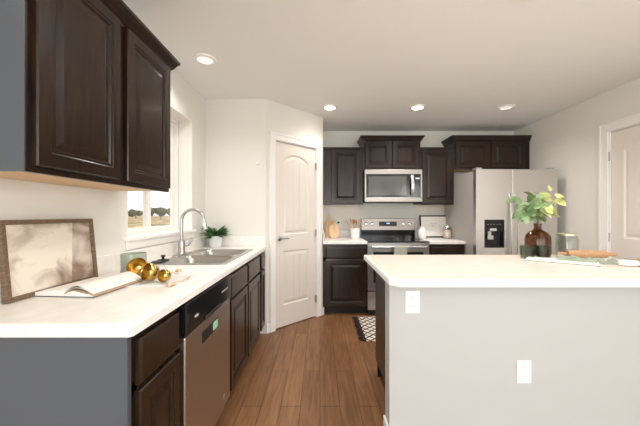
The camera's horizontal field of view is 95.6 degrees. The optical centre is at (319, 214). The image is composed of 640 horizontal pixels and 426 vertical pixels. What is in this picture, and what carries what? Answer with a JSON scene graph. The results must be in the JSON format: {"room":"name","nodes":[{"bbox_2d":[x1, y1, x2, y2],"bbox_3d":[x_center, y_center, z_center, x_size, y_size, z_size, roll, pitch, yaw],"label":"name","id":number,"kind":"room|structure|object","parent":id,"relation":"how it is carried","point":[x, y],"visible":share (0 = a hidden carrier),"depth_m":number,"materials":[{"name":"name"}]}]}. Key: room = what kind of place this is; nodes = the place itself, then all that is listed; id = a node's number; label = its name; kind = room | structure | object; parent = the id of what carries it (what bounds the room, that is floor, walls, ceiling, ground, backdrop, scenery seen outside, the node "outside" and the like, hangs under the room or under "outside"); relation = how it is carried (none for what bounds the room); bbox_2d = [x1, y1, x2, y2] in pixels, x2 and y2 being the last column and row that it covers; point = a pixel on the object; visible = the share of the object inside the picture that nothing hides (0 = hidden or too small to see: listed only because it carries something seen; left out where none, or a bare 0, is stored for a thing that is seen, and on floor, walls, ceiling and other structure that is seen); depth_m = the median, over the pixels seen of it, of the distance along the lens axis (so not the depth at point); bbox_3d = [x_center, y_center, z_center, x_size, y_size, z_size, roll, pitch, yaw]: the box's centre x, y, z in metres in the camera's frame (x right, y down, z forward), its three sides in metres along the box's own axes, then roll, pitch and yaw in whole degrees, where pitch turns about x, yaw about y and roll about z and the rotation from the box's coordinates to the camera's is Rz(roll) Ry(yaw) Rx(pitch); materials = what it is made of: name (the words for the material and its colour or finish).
{"room":"kitchen","nodes":[
{"label":"kitchen","id":0,"kind":"room"},
{"bbox_2d":[0,69,204,256],"bbox_3d":[-1.285,0.020,0.290,0.180,2.440,8.180,0,0,0],"label":"wall","id":1,"kind":"structure","parent":0,"point":[19,199],"depth_m":1.61,"materials":[{"name":"white"}]},
{"bbox_2d":[0,0,179,191],"bbox_3d":[-1.017,-0.520,1.284,0.354,0.780,0.922,0,0,0],"label":"upper cabinet","id":2,"kind":"object","parent":1,"relation":"attached to","point":[85,84],"visible":1,"depth_m":1.07,"materials":[{"name":"brown wood"}]},
{"bbox_2d":[0,236,265,302],"bbox_3d":[-0.879,0.275,1.938,0.629,0.100,2.161,0,0,0],"label":"backsplash","id":3,"kind":"structure","parent":1,"relation":"attached to","point":[108,263],"depth_m":2.24,"materials":[{"name":"white laminate"}]},
{"bbox_2d":[124,106,196,249],"bbox_3d":[-1.268,-0.325,2.255,0.205,1.090,0.980,0,0,0],"label":"window","id":4,"kind":"structure","parent":1,"relation":"in","point":[147,235],"depth_m":2.67,"materials":[{"name":"white"}]},
{"bbox_2d":[205,99,265,333],"bbox_3d":[-0.879,0.020,3.080,0.632,2.440,0.120,0,0,0],"label":"wall","id":5,"kind":"structure","parent":0,"point":[235,129],"depth_m":3.02,"materials":[{"name":"white"}]},
{"bbox_2d":[266,99,322,323],"bbox_3d":[-0.297,0.020,3.343,0.829,2.440,0.100,0,0,-44],"label":"wall","id":6,"kind":"structure","parent":0,"point":[282,119],"depth_m":3.20,"materials":[{"name":"white"}]},
{"bbox_2d":[266,307,323,333],"bbox_3d":[-0.254,1.190,3.306,0.841,0.100,0.015,0,0,-44],"label":"baseboard","id":7,"kind":"structure","parent":6,"relation":"attached to","point":[268,324],"depth_m":3.02,"materials":[{"name":"white"}]},
{"bbox_2d":[269,131,321,332],"bbox_3d":[-0.282,0.185,3.326,0.744,2.110,0.145,0,0,-44],"label":"door","id":8,"kind":"structure","parent":6,"relation":"in","point":[295,171],"depth_m":3.29,"materials":[{"name":"white"}]},
{"bbox_2d":[215,312,384,425],"bbox_3d":[0.802,1.290,0.290,4.395,0.100,8.180,0,0,0],"label":"floor","id":9,"kind":"structure","parent":0,"point":[312,371],"depth_m":2.17,"materials":[{"name":"brown wood"}]},
{"bbox_2d":[0,308,179,425],"bbox_3d":[-0.879,0.801,1.035,0.630,0.877,0.310,0,0,0],"label":"base cabinet","id":10,"kind":"object","parent":9,"relation":"on","point":[134,380],"visible":0.83,"depth_m":0.88,"materials":[{"name":"brown wood"}]},
{"bbox_2d":[177,275,230,425],"bbox_3d":[-0.850,0.804,1.498,0.610,0.872,0.602,0,0,0],"label":"dishwasher","id":11,"kind":"object","parent":9,"relation":"on","point":[204,319],"visible":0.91,"depth_m":1.41,"materials":[{"name":"silver"}]},
{"bbox_2d":[228,255,259,390],"bbox_3d":[-0.879,0.801,2.293,0.630,0.877,0.974,0,0,0],"label":"base cabinet","id":12,"kind":"object","parent":9,"relation":"on","point":[245,280],"visible":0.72,"depth_m":2.15,"materials":[{"name":"brown wood"}]},
{"bbox_2d":[0,236,266,336],"bbox_3d":[-0.875,0.294,1.937,0.639,0.138,2.163,0,0,0],"label":"countertop","id":13,"kind":"structure","parent":12,"relation":"on","point":[127,311],"depth_m":1.05,"materials":[{"name":"white laminate"}]},
{"bbox_2d":[0,219,97,303],"bbox_3d":[-1.153,0.173,1.263,0.050,0.305,0.430,0,0,0],"label":"framed artwork","id":14,"kind":"object","parent":13,"relation":"on","point":[38,255],"visible":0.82,"depth_m":1.21,"materials":[{"name":"brown wood"}]},
{"bbox_2d":[34,271,142,297],"bbox_3d":[-0.998,0.302,1.282,0.265,0.047,0.292,0,0,4],"label":"open book","id":15,"kind":"object","parent":13,"relation":"on","point":[93,287],"visible":0.94,"depth_m":1.20,"materials":[{"name":"grey paper"}]},
{"bbox_2d":[120,252,146,272],"bbox_3d":[-1.012,0.266,1.575,0.122,0.112,0.122,0,0,0],"label":"candle","id":16,"kind":"object","parent":13,"relation":"on","point":[125,258],"visible":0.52,"depth_m":1.52,"materials":[{"name":"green glass"}]},
{"bbox_2d":[126,275,198,286],"bbox_3d":[-0.799,0.321,1.418,0.347,0.008,0.230,0,0,-8],"label":"linen towel","id":17,"kind":"object","parent":13,"relation":"on","point":[174,278],"visible":0.48,"depth_m":1.39,"materials":[{"name":"white fabric"}]},
{"bbox_2d":[126,258,147,276],"bbox_3d":[-0.925,0.269,1.475,0.095,0.096,0.092,0,0,0],"label":"measuring cup","id":18,"kind":"object","parent":17,"relation":"on","point":[135,265],"visible":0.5,"depth_m":1.49,"materials":[{"name":"gold metal"}]},
{"bbox_2d":[141,263,159,280],"bbox_3d":[-0.808,0.274,1.388,0.086,0.086,0.074,0,0,33],"label":"measuring cup","id":19,"kind":"object","parent":17,"relation":"on","point":[149,272],"visible":0.91,"depth_m":1.38,"materials":[{"name":"gold metal"}]},
{"bbox_2d":[157,269,170,281],"bbox_3d":[-0.734,0.288,1.375,0.060,0.060,0.049,0,0,21],"label":"measuring cup","id":20,"kind":"object","parent":17,"relation":"on","point":[164,275],"visible":1,"depth_m":1.37,"materials":[{"name":"gold metal"}]},
{"bbox_2d":[165,276,191,286],"bbox_3d":[-0.662,0.316,1.403,0.031,0.019,0.220,0,0,8],"label":"napkin","id":21,"kind":"object","parent":17,"relation":"on","point":[169,284],"visible":0.93,"depth_m":1.32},
{"bbox_2d":[172,208,207,256],"bbox_3d":[-1.010,0.133,2.300,0.240,0.370,0.240,0,0,0],"label":"faucet","id":22,"kind":"object","parent":13,"relation":"on","point":[181,243],"visible":1,"depth_m":2.29,"materials":[{"name":"silver metal"}]},
{"bbox_2d":[156,249,252,264],"bbox_3d":[-0.864,0.414,2.275,0.503,0.192,0.820,0,0,0],"label":"sink","id":23,"kind":"object","parent":13,"relation":"in","point":[200,256],"visible":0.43,"depth_m":2.25,"materials":[{"name":"silver metal"}]},
{"bbox_2d":[150,260,162,263],"bbox_3d":[-1.074,0.312,1.905,0.076,0.013,0.076,0,0,0],"label":"stopper","id":24,"kind":"object","parent":23,"relation":"on","point":[158,261],"visible":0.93,"depth_m":1.89,"materials":[{"name":"black"}]},
{"bbox_2d":[156,255,168,261],"bbox_3d":[-1.074,0.297,1.985,0.080,0.042,0.080,0,0,0],"label":"stopper","id":25,"kind":"object","parent":23,"relation":"on","point":[163,259],"visible":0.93,"depth_m":1.97,"materials":[{"name":"black"}]},
{"bbox_2d":[200,224,230,247],"bbox_3d":[-1.049,0.208,2.888,0.304,0.233,0.310,0,0,0],"label":"potted plant","id":26,"kind":"object","parent":13,"relation":"on","point":[215,237],"visible":0.94,"depth_m":2.85,"materials":[{"name":"green plant"}]},
{"bbox_2d":[259,251,264,330],"bbox_3d":[-0.879,0.801,2.900,0.630,0.877,0.238,0,0,0],"label":"base cabinet","id":27,"kind":"object","parent":9,"relation":"on","point":[262,255],"visible":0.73,"depth_m":2.85,"materials":[{"name":"brown wood"}]},
{"bbox_2d":[323,244,366,312],"bbox_3d":[0.309,0.801,3.867,0.541,0.877,0.624,0,0,0],"label":"base cabinet","id":28,"kind":"object","parent":9,"relation":"on","point":[344,265],"visible":0.86,"depth_m":3.56,"materials":[{"name":"brown wood"}]},
{"bbox_2d":[323,230,366,243],"bbox_3d":[0.309,0.294,3.862,0.542,0.138,0.634,0,0,0],"label":"countertop","id":29,"kind":"structure","parent":28,"relation":"on","point":[344,237],"depth_m":3.62,"materials":[{"name":"white laminate"}]},
{"bbox_2d":[325,213,332,237],"bbox_3d":[0.135,0.155,4.101,0.115,0.343,0.111,0,0,0],"label":"cutting board","id":30,"kind":"object","parent":29,"relation":"on","point":[329,222],"visible":0.78,"depth_m":4.09,"materials":[{"name":"brown wood"}]},
{"bbox_2d":[329,220,338,237],"bbox_3d":[0.195,0.197,4.018,0.130,0.260,0.095,0,0,0],"label":"cutting board","id":31,"kind":"object","parent":29,"relation":"on","point":[333,229],"visible":0.99,"depth_m":4.00,"materials":[{"name":"beige wood"}]},
{"bbox_2d":[350,228,359,238],"bbox_3d":[0.475,0.254,3.930,0.128,0.142,0.128,0,0,0],"label":"utensil crock","id":32,"kind":"object","parent":29,"relation":"on","point":[355,232],"visible":0.99,"depth_m":3.88,"materials":[{"name":"white ceramic"}]},
{"bbox_2d":[352,317,374,341],"bbox_3d":[1.000,1.235,3.165,1.241,0.009,0.670,0,0,0],"label":"rug","id":33,"kind":"object","parent":9,"relation":"on","point":[365,326],"visible":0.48,"depth_m":3.16,"materials":[{"name":"black carpet"}]},
{"bbox_2d":[375,271,384,381],"bbox_3d":[1.280,0.801,1.994,1.680,0.877,0.652,0,0,0],"label":"base cabinet","id":34,"kind":"object","parent":9,"relation":"on","point":[379,281],"visible":0.1,"depth_m":2.14,"materials":[{"name":"brown wood"}]},
{"bbox_2d":[364,255,639,286],"bbox_3d":[1.272,0.344,1.897,1.835,0.038,0.905,0,0,0],"label":"countertop","id":35,"kind":"structure","parent":34,"relation":"on","point":[396,270],"depth_m":1.65,"materials":[{"name":"laminate"}]},
{"bbox_2d":[526,256,600,266],"bbox_3d":[1.659,0.319,1.999,0.384,0.012,0.182,0,0,40],"label":"magazine","id":36,"kind":"object","parent":35,"relation":"on","point":[529,258],"visible":0.88,"depth_m":1.96,"materials":[{"name":"white paper"}]},
{"bbox_2d":[557,254,596,262],"bbox_3d":[1.754,0.298,1.986,0.206,0.028,0.161,0,0,40],"label":"napkin","id":37,"kind":"object","parent":36,"relation":"on","point":[559,256],"visible":1,"depth_m":1.96,"materials":[{"name":"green fabric"}]},
{"bbox_2d":[555,233,578,254],"bbox_3d":[1.925,0.235,2.260,0.144,0.180,0.144,0,0,0],"label":"glass jar","id":38,"kind":"object","parent":35,"relation":"on","point":[557,234],"visible":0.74,"depth_m":2.21,"materials":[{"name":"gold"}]},
{"bbox_2d":[597,258,618,264],"bbox_3d":[1.903,0.304,1.925,0.225,0.041,0.110,0,0,22],"label":"napkin","id":39,"kind":"object","parent":35,"relation":"on","point":[600,260],"visible":0.47,"depth_m":1.89,"materials":[{"name":"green fabric"}]},
{"bbox_2d":[618,258,639,266],"bbox_3d":[1.986,0.298,1.800,0.201,0.053,0.042,0,0,18],"label":"rolled napkin","id":40,"kind":"object","parent":35,"relation":"on","point":[620,262],"visible":1,"depth_m":1.80,"materials":[{"name":"white fabric"}]},
{"bbox_3d":[1.698,0.197,2.262,0.172,0.256,0.172,0,0,0],"label":"glass bottle","id":41,"kind":"object","parent":35,"relation":"on","visible":0},
{"bbox_2d":[505,185,565,252],"bbox_3d":[1.708,0.030,2.279,0.394,0.530,0.258,0,0,0],"label":"leafy branch","id":42,"kind":"object","parent":41,"relation":"in","point":[536,208],"visible":1,"depth_m":2.24,"materials":[{"name":"green"}]},
{"bbox_3d":[1.954,0.320,2.087,0.307,0.010,0.182,0,0,8],"label":"linen napkin","id":43,"kind":"object","parent":35,"relation":"on","visible":0},
{"bbox_2d":[556,250,617,257],"bbox_3d":[1.930,0.286,2.100,0.400,0.054,0.054,0,0,6],"label":"rolling pin","id":44,"kind":"object","parent":43,"relation":"on","point":[580,253],"visible":0.91,"depth_m":2.08,"materials":[{"name":"brown wood"}]},
{"bbox_2d":[361,218,428,313],"bbox_3d":[0.962,0.647,3.821,0.757,1.185,0.658,0,0,0],"label":"range","id":45,"kind":"object","parent":9,"relation":"on","point":[381,235],"visible":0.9,"depth_m":3.66,"materials":[{"name":"silver"}]},
{"bbox_2d":[362,238,428,242],"bbox_3d":[0.962,0.336,3.821,0.757,0.015,0.549,0,0,0],"label":"cooktop","id":46,"kind":"object","parent":45,"relation":"in","point":[369,240],"depth_m":3.66,"materials":[{"name":"black"}]},
{"bbox_2d":[394,246,406,254],"bbox_3d":[0.972,0.559,3.504,0.155,0.362,0.039,0,0,0],"label":"dish towel","id":47,"kind":"object","parent":45,"relation":"hanging from","point":[398,250],"visible":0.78,"depth_m":3.49,"materials":[{"name":"beige fabric"}]},
{"bbox_2d":[429,244,463,254],"bbox_3d":[1.560,0.801,3.867,0.430,0.877,0.624,0,0,0],"label":"base cabinet","id":48,"kind":"object","parent":9,"relation":"on","point":[434,249],"visible":0.19,"depth_m":3.56,"materials":[{"name":"brown wood"}]},
{"bbox_2d":[415,230,465,243],"bbox_3d":[1.563,0.294,3.862,0.438,0.138,0.634,0,0,0],"label":"countertop","id":49,"kind":"structure","parent":48,"relation":"on","point":[431,240],"depth_m":3.62,"materials":[{"name":"white laminate"}]},
{"bbox_2d":[418,226,426,238],"bbox_3d":[1.385,0.242,3.930,0.115,0.165,0.115,0,0,28],"label":"pitcher","id":50,"kind":"object","parent":49,"relation":"on","point":[422,234],"visible":1,"depth_m":3.89,"materials":[{"name":"white ceramic"}]},
{"bbox_2d":[419,215,445,237],"bbox_3d":[1.637,0.169,4.113,0.445,0.315,0.055,0,0,0],"label":"framed print","id":51,"kind":"object","parent":49,"relation":"on","point":[433,224],"visible":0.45,"depth_m":4.11,"materials":[{"name":"black"}]},
{"bbox_2d":[443,225,451,238],"bbox_3d":[1.735,0.237,3.955,0.124,0.176,0.124,0,0,0],"label":"glass canister","id":52,"kind":"object","parent":49,"relation":"on","point":[446,233],"visible":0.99,"depth_m":3.91,"materials":[{"name":"beige"}]},
{"bbox_2d":[445,168,556,254],"bbox_3d":[2.236,0.352,3.693,0.927,1.775,0.923,0,0,0],"label":"refrigerator","id":53,"kind":"object","parent":9,"relation":"on","point":[479,216],"visible":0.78,"depth_m":3.29,"materials":[{"name":"grey"}]},
{"bbox_2d":[122,0,639,130],"bbox_3d":[0.802,-1.250,0.290,4.395,0.100,8.180,0,0,0],"label":"ceiling","id":54,"kind":"structure","parent":0,"point":[372,60],"depth_m":2.15,"materials":[{"name":"white paint"}]},
{"bbox_2d":[193,53,216,65],"bbox_3d":[-0.887,-1.194,2.240,0.168,0.012,0.168,0,0,0],"label":"recessed light","id":55,"kind":"object","parent":54,"relation":"in","point":[201,58],"visible":1,"depth_m":2.23,"materials":[{"name":"white"}]},
{"bbox_2d":[322,104,336,110],"bbox_3d":[0.110,-1.194,3.240,0.168,0.012,0.168,0,0,0],"label":"recessed light","id":56,"kind":"object","parent":54,"relation":"in","point":[329,107],"visible":1,"depth_m":3.24,"materials":[{"name":"white"}]},
{"bbox_2d":[410,104,424,110],"bbox_3d":[1.090,-1.194,3.240,0.168,0.012,0.168,0,0,0],"label":"recessed light","id":57,"kind":"object","parent":54,"relation":"in","point":[418,106],"visible":1,"depth_m":3.24,"materials":[{"name":"white"}]},
{"bbox_2d":[497,104,514,110],"bbox_3d":[2.080,-1.194,3.240,0.168,0.012,0.168,0,0,0],"label":"recessed light","id":58,"kind":"object","parent":54,"relation":"in","point":[509,106],"visible":1,"depth_m":3.24,"materials":[{"name":"white"}]},
{"bbox_2d":[323,131,513,237],"bbox_3d":[0.802,0.020,4.240,3.995,2.440,0.120,0,0,0],"label":"wall","id":59,"kind":"structure","parent":0,"point":[343,213],"depth_m":4.18,"materials":[{"name":"white"}]},
{"bbox_2d":[336,220,340,227],"bbox_3d":[0.265,0.140,4.162,0.078,0.122,0.035,0,0,0],"label":"wall outlet","id":60,"kind":"object","parent":59,"relation":"attached to","point":[338,222],"visible":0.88,"depth_m":4.17,"materials":[{"name":"white"}]},
{"bbox_2d":[323,230,359,240],"bbox_3d":[0.309,0.275,3.869,0.542,0.100,0.619,0,0,0],"label":"backsplash","id":61,"kind":"structure","parent":59,"relation":"attached to","point":[342,233],"depth_m":4.16,"materials":[{"name":"white laminate"}]},
{"bbox_2d":[323,147,362,204],"bbox_3d":[0.308,-0.512,4.011,0.538,0.764,0.335,0,0,0],"label":"upper cabinet","id":62,"kind":"object","parent":59,"relation":"attached to","point":[342,166],"visible":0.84,"depth_m":3.85,"materials":[{"name":"brown wood"}]},
{"bbox_2d":[357,135,424,170],"bbox_3d":[0.959,-0.820,4.002,0.852,0.450,0.354,0,0,0],"label":"upper cabinet","id":63,"kind":"object","parent":59,"relation":"attached to","point":[379,151],"visible":0.94,"depth_m":3.85,"materials":[{"name":"brown wood"}]},
{"bbox_2d":[363,169,421,202],"bbox_3d":[0.958,-0.373,3.955,0.752,0.428,0.442,0,0,0],"label":"microwave","id":64,"kind":"object","parent":63,"relation":"attached to","point":[379,185],"visible":1,"depth_m":3.78,"materials":[{"name":"silver"}]},
{"bbox_2d":[413,147,454,204],"bbox_3d":[1.565,-0.512,4.011,0.448,0.764,0.335,0,0,0],"label":"upper cabinet","id":65,"kind":"object","parent":59,"relation":"attached to","point":[436,163],"visible":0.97,"depth_m":3.85,"materials":[{"name":"brown wood"}]},
{"bbox_2d":[441,135,531,171],"bbox_3d":[2.270,-0.824,4.002,1.050,0.447,0.354,0,0,0],"label":"upper cabinet","id":66,"kind":"object","parent":59,"relation":"attached to","point":[471,152],"visible":0.94,"depth_m":3.85,"materials":[{"name":"brown wood"}]},
{"bbox_2d":[385,281,639,425],"bbox_3d":[1.258,0.801,1.617,1.765,0.877,0.100,0,0,0],"label":"wall","id":67,"kind":"structure","parent":0,"point":[452,362],"depth_m":1.57,"materials":[{"name":"grey paint"}]},
{"bbox_2d":[383,415,388,425],"bbox_3d":[1.258,1.195,1.611,1.789,0.090,0.112,0,0,0],"label":"baseboard","id":68,"kind":"structure","parent":67,"relation":"attached to","point":[385,423],"depth_m":1.63,"materials":[{"name":"white"}]},
{"bbox_2d":[405,291,419,312],"bbox_3d":[0.499,0.472,1.562,0.078,0.122,0.010,0,0,0],"label":"wall outlet","id":69,"kind":"object","parent":67,"relation":"attached to","point":[412,298],"visible":1,"depth_m":1.56,"materials":[{"name":"white"}]},
{"bbox_2d":[410,295,415,300],"bbox_3d":[0.499,0.448,1.559,0.033,0.033,0.004,0,0,0],"label":"receptacle","id":70,"kind":"object","parent":69,"relation":"attached to","point":[412,297],"depth_m":1.56,"materials":[{"name":"white"}]},
{"bbox_2d":[410,304,415,309],"bbox_3d":[0.499,0.496,1.559,0.033,0.033,0.004,0,0,0],"label":"receptacle","id":71,"kind":"object","parent":69,"relation":"attached to","point":[412,306],"depth_m":1.56,"materials":[{"name":"white"}]},
{"bbox_2d":[517,360,530,382],"bbox_3d":[1.100,0.848,1.562,0.078,0.122,0.010,0,0,0],"label":"wall outlet","id":72,"kind":"object","parent":67,"relation":"attached to","point":[523,366],"visible":1,"depth_m":1.56,"materials":[{"name":"white"}]},
{"bbox_2d":[521,365,527,370],"bbox_3d":[1.100,0.824,1.559,0.033,0.033,0.004,0,0,0],"label":"receptacle","id":73,"kind":"object","parent":72,"relation":"attached to","point":[523,367],"depth_m":1.56,"materials":[{"name":"white"}]},
{"bbox_2d":[521,373,527,379],"bbox_3d":[1.100,0.872,1.559,0.033,0.033,0.004,0,0,0],"label":"receptacle","id":74,"kind":"object","parent":72,"relation":"attached to","point":[524,376],"depth_m":1.56,"materials":[{"name":"white"}]},
{"bbox_2d":[514,78,639,251],"bbox_3d":[2.860,0.020,0.290,0.120,2.440,8.180,0,0,0],"label":"wall","id":75,"kind":"structure","parent":0,"point":[566,141],"depth_m":3.14,"materials":[{"name":"white"}]},
{"bbox_2d":[598,113,639,260],"bbox_3d":[2.828,0.177,2.430,0.145,2.125,0.930,0,0,0],"label":"door","id":76,"kind":"structure","parent":75,"relation":"in","point":[618,150],"depth_m":2.71,"materials":[{"name":"white"}]},
{"label":"outside","id":77,"kind":"structure","parent":0,"visible":0},
{"bbox_2d":[128,216,169,227],"bbox_3d":[-200.798,1.915,100.000,398.405,0.150,600.000,0,0,0],"label":"ground","id":78,"kind":"structure","parent":77,"point":[155,220],"depth_m":76.23,"materials":[{"name":"beige sand"}]},
{"bbox_2d":[128,209,142,218],"bbox_3d":[-78.975,-0.234,123.857,5.432,4.148,5.282,0,0,0],"label":"tree","id":79,"kind":"object","parent":78,"relation":"on","point":[131,212],"visible":0.98,"depth_m":122.94,"materials":[{"name":"green plant"}]},
{"bbox_2d":[151,208,156,215],"bbox_3d":[-69.832,-0.797,118.562,4.615,5.275,5.591,0,0,0],"label":"tree","id":80,"kind":"object","parent":78,"relation":"on","point":[153,210],"visible":0.4,"depth_m":118.44,"materials":[{"name":"green plant"}]},
{"bbox_2d":[155,207,166,218],"bbox_3d":[-68.198,-0.675,124.108,6.733,5.030,5.036,0,0,0],"label":"tree","id":81,"kind":"object","parent":78,"relation":"on","point":[161,211],"visible":0.94,"depth_m":122.64,"materials":[{"name":"green plant"}]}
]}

